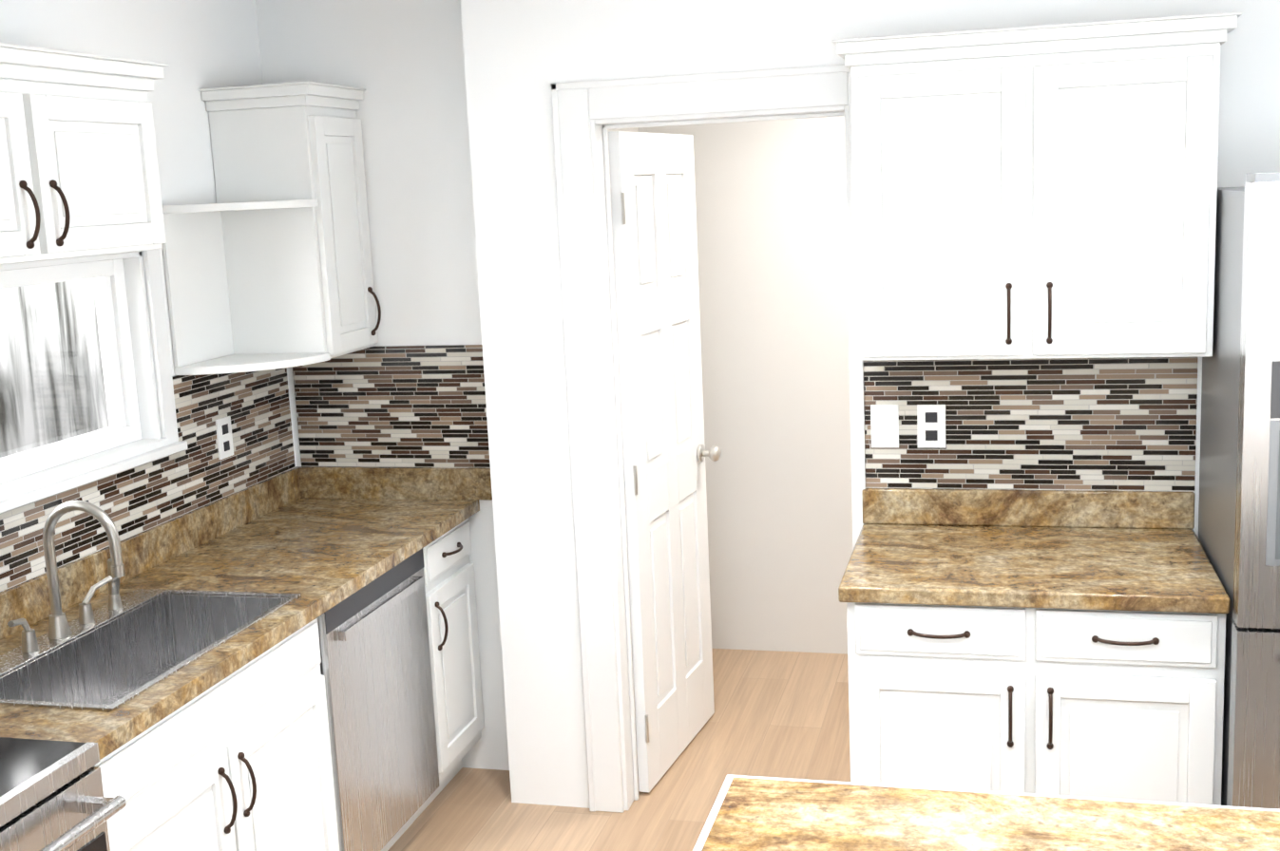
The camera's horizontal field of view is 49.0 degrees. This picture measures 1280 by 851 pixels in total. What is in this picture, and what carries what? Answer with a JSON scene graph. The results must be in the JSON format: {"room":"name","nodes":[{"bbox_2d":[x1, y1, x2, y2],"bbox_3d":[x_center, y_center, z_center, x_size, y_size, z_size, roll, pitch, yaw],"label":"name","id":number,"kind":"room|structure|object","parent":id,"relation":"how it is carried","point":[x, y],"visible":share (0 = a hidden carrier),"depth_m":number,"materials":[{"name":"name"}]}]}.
{"room":"kitchen","nodes":[
{"label":"kitchen","id":0,"kind":"room"},
{"bbox_2d":[0,0,292,438],"bbox_3d":[-1.983,0.431,1.538,0.150,2.540,6.630,0,10,14],"label":"wall","id":1,"kind":"structure","parent":0,"point":[204,44],"depth_m":3.90,"materials":[{"name":"white paint"}]},
{"bbox_2d":[0,54,178,265],"bbox_3d":[-1.388,-0.530,2.884,0.328,0.391,0.915,0,10,14],"label":"upper cabinet","id":2,"kind":"object","parent":1,"relation":"attached to","point":[79,169],"depth_m":2.99,"materials":[{"name":"white wood"}]},
{"bbox_2d":[0,248,187,514],"bbox_3d":[-1.527,-0.095,3.229,0.190,0.566,1.357,0,10,14],"label":"window","id":3,"kind":"structure","parent":1,"relation":"in","point":[128,438],"depth_m":3.73,"materials":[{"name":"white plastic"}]},
{"bbox_2d":[0,344,490,592],"bbox_3d":[-1.206,0.465,2.737,0.756,0.800,3.672,0,10,14],"label":"backsplash","id":4,"kind":"structure","parent":1,"relation":"attached to","point":[400,407],"depth_m":4.37,"materials":[{"name":"tile"}]},
{"bbox_2d":[215,416,233,459],"bbox_3d":[-1.224,0.036,4.138,0.007,0.118,0.075,0,10,14],"label":"electrical outlet","id":5,"kind":"object","parent":4,"relation":"attached to","point":[224,436],"visible":1,"depth_m":4.13,"materials":[{"name":"white plastic"}]},
{"bbox_2d":[254,0,501,770],"bbox_3d":[-0.693,-0.134,4.484,0.880,2.540,0.180,0,10,14],"label":"wall","id":6,"kind":"structure","parent":0,"point":[453,111],"depth_m":4.32,"materials":[{"name":"white paint"}]},
{"bbox_2d":[201,88,381,365],"bbox_3d":[-1.037,-0.594,4.246,0.328,0.758,0.334,0,10,14],"label":"upper cabinet","id":7,"kind":"object","parent":6,"relation":"attached to","point":[267,257],"depth_m":4.10,"materials":[{"name":"white wood"}]},
{"bbox_2d":[387,649,850,850],"bbox_3d":[0.103,1.603,1.856,4.030,0.060,7.850,0,10,14],"label":"floor","id":8,"kind":"structure","parent":0,"point":[780,715],"depth_m":4.50,"materials":[{"name":"brown wood"}]},
{"bbox_2d":[0,737,126,850],"bbox_3d":[-1.333,0.948,2.278,0.696,1.155,0.798,0,10,14],"label":"stove","id":9,"kind":"object","parent":8,"relation":"on","point":[52,798],"visible":1,"depth_m":2.44,"materials":[{"name":"silver metal"}]},
{"bbox_2d":[241,518,484,822],"bbox_3d":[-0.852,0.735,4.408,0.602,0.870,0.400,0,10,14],"label":"base cabinet","id":10,"kind":"object","parent":8,"relation":"on","point":[286,712],"depth_m":3.47,"materials":[{"name":"white wood"}]},
{"bbox_2d":[0,466,492,760],"bbox_3d":[-1.200,0.590,2.758,0.756,0.275,3.671,0,10,14],"label":"countertop","id":11,"kind":"structure","parent":10,"relation":"on","point":[213,594],"depth_m":3.51,"materials":[{"name":"stone"}]},
{"bbox_2d":[7,500,125,652],"bbox_3d":[-1.240,0.317,3.161,0.208,0.316,0.404,0,10,14],"label":"faucet","id":12,"kind":"object","parent":11,"relation":"on","point":[58,626],"visible":1,"depth_m":3.14,"materials":[{"name":"silver metal"}]},
{"bbox_2d":[317,548,439,850],"bbox_3d":[-0.967,0.826,3.914,0.624,0.868,0.624,0,10,14],"label":"dishwasher","id":13,"kind":"object","parent":8,"relation":"on","point":[375,669],"visible":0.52,"depth_m":3.79,"materials":[{"name":"silver metal"}]},
{"bbox_2d":[846,602,1225,805],"bbox_3d":[0.990,0.795,3.581,0.848,0.870,0.636,0,10,14],"label":"base cabinet","id":14,"kind":"object","parent":8,"relation":"on","point":[1125,705],"visible":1,"depth_m":3.27,"materials":[{"name":"white wood"}]},
{"bbox_2d":[838,488,1229,613],"bbox_3d":[0.962,0.296,3.502,0.864,0.139,0.629,0,10,14],"label":"countertop","id":15,"kind":"structure","parent":14,"relation":"on","point":[1140,551],"depth_m":3.54,"materials":[{"name":"stone"}]},
{"bbox_2d":[1198,171,1279,809],"bbox_3d":[1.835,0.323,3.203,0.966,1.813,0.743,0,10,14],"label":"fridge","id":16,"kind":"object","parent":8,"relation":"on","point":[1239,507],"visible":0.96,"depth_m":3.05,"materials":[{"name":"silver metal"}]},
{"bbox_3d":[1.190,1.130,1.555,1.467,0.878,0.904,0,10,14],"label":"kitchen island","id":17,"kind":"object","parent":8,"relation":"on","visible":0},
{"bbox_2d":[692,775,1279,850],"bbox_3d":[0.953,0.671,1.562,1.929,0.040,1.000,0,10,14],"label":"island countertop","id":18,"kind":"structure","parent":17,"relation":"on","point":[752,813],"depth_m":2.07,"materials":[{"name":"brown stone"}]},
{"bbox_2d":[607,127,641,679],"bbox_3d":[-0.154,-0.248,5.007,0.102,2.540,1.121,0,10,14],"label":"wall","id":19,"kind":"structure","parent":0,"point":[636,129],"depth_m":5.17,"materials":[{"name":"white paint"}]},
{"bbox_2d":[641,115,852,653],"bbox_3d":[1.447,-0.355,5.214,3.100,2.540,0.100,0,10,14],"label":"wall","id":20,"kind":"structure","parent":0,"point":[771,206],"depth_m":5.43,"materials":[{"name":"white paint"}]},
{"bbox_2d":[452,0,1279,808],"bbox_3d":[0.996,-0.096,3.826,2.960,2.540,0.140,0,10,14],"label":"wall","id":21,"kind":"structure","parent":0,"point":[509,53],"depth_m":3.98,"materials":[{"name":"white paint"}]},
{"bbox_2d":[608,131,721,793],"bbox_3d":[0.113,0.090,4.487,0.184,2.012,0.695,0,10,14],"label":"door leaf","id":22,"kind":"structure","parent":21,"relation":"in","point":[654,225],"depth_m":4.42,"materials":[{"name":"white wood"}]},
{"bbox_2d":[550,64,865,813],"bbox_3d":[0.226,0.098,4.037,0.847,2.154,0.144,0,10,14],"label":"door frame","id":23,"kind":"structure","parent":21,"relation":"attached to","point":[586,116],"depth_m":3.99,"materials":[{"name":"white wood"}]},
{"bbox_2d":[863,357,1198,492],"bbox_3d":[1.031,-0.019,3.753,0.854,0.389,0.008,0,10,14],"label":"backsplash","id":24,"kind":"structure","parent":21,"relation":"attached to","point":[1098,424],"depth_m":3.74,"materials":[{"name":"tile"}]},
{"bbox_2d":[870,404,898,447],"bbox_3d":[0.670,0.003,3.839,0.075,0.118,0.012,0,10,14],"label":"light switch","id":25,"kind":"object","parent":24,"relation":"attached to","point":[884,418],"depth_m":3.84,"materials":[{"name":"white plastic"}]},
{"bbox_2d":[917,404,945,447],"bbox_3d":[0.791,0.002,3.811,0.075,0.118,0.007,0,10,14],"label":"electrical outlet","id":26,"kind":"object","parent":24,"relation":"attached to","point":[930,425],"depth_m":3.81,"materials":[{"name":"white plastic"}]},
{"bbox_2d":[831,11,1242,361],"bbox_3d":[0.969,-0.573,3.500,0.929,0.792,0.322,0,10,14],"label":"upper cabinet","id":27,"kind":"object","parent":21,"relation":"attached to","point":[1042,192],"visible":1,"depth_m":3.38,"materials":[{"name":"white wood"}]},
{"label":"outside","id":28,"kind":"structure","parent":0,"visible":0},
{"bbox_2d":[0,278,109,458],"bbox_3d":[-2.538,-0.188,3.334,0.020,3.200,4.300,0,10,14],"label":"window pane","id":29,"kind":"structure","parent":28,"point":[51,418],"depth_m":4.99,"materials":[{"name":"glass"}]}
]}

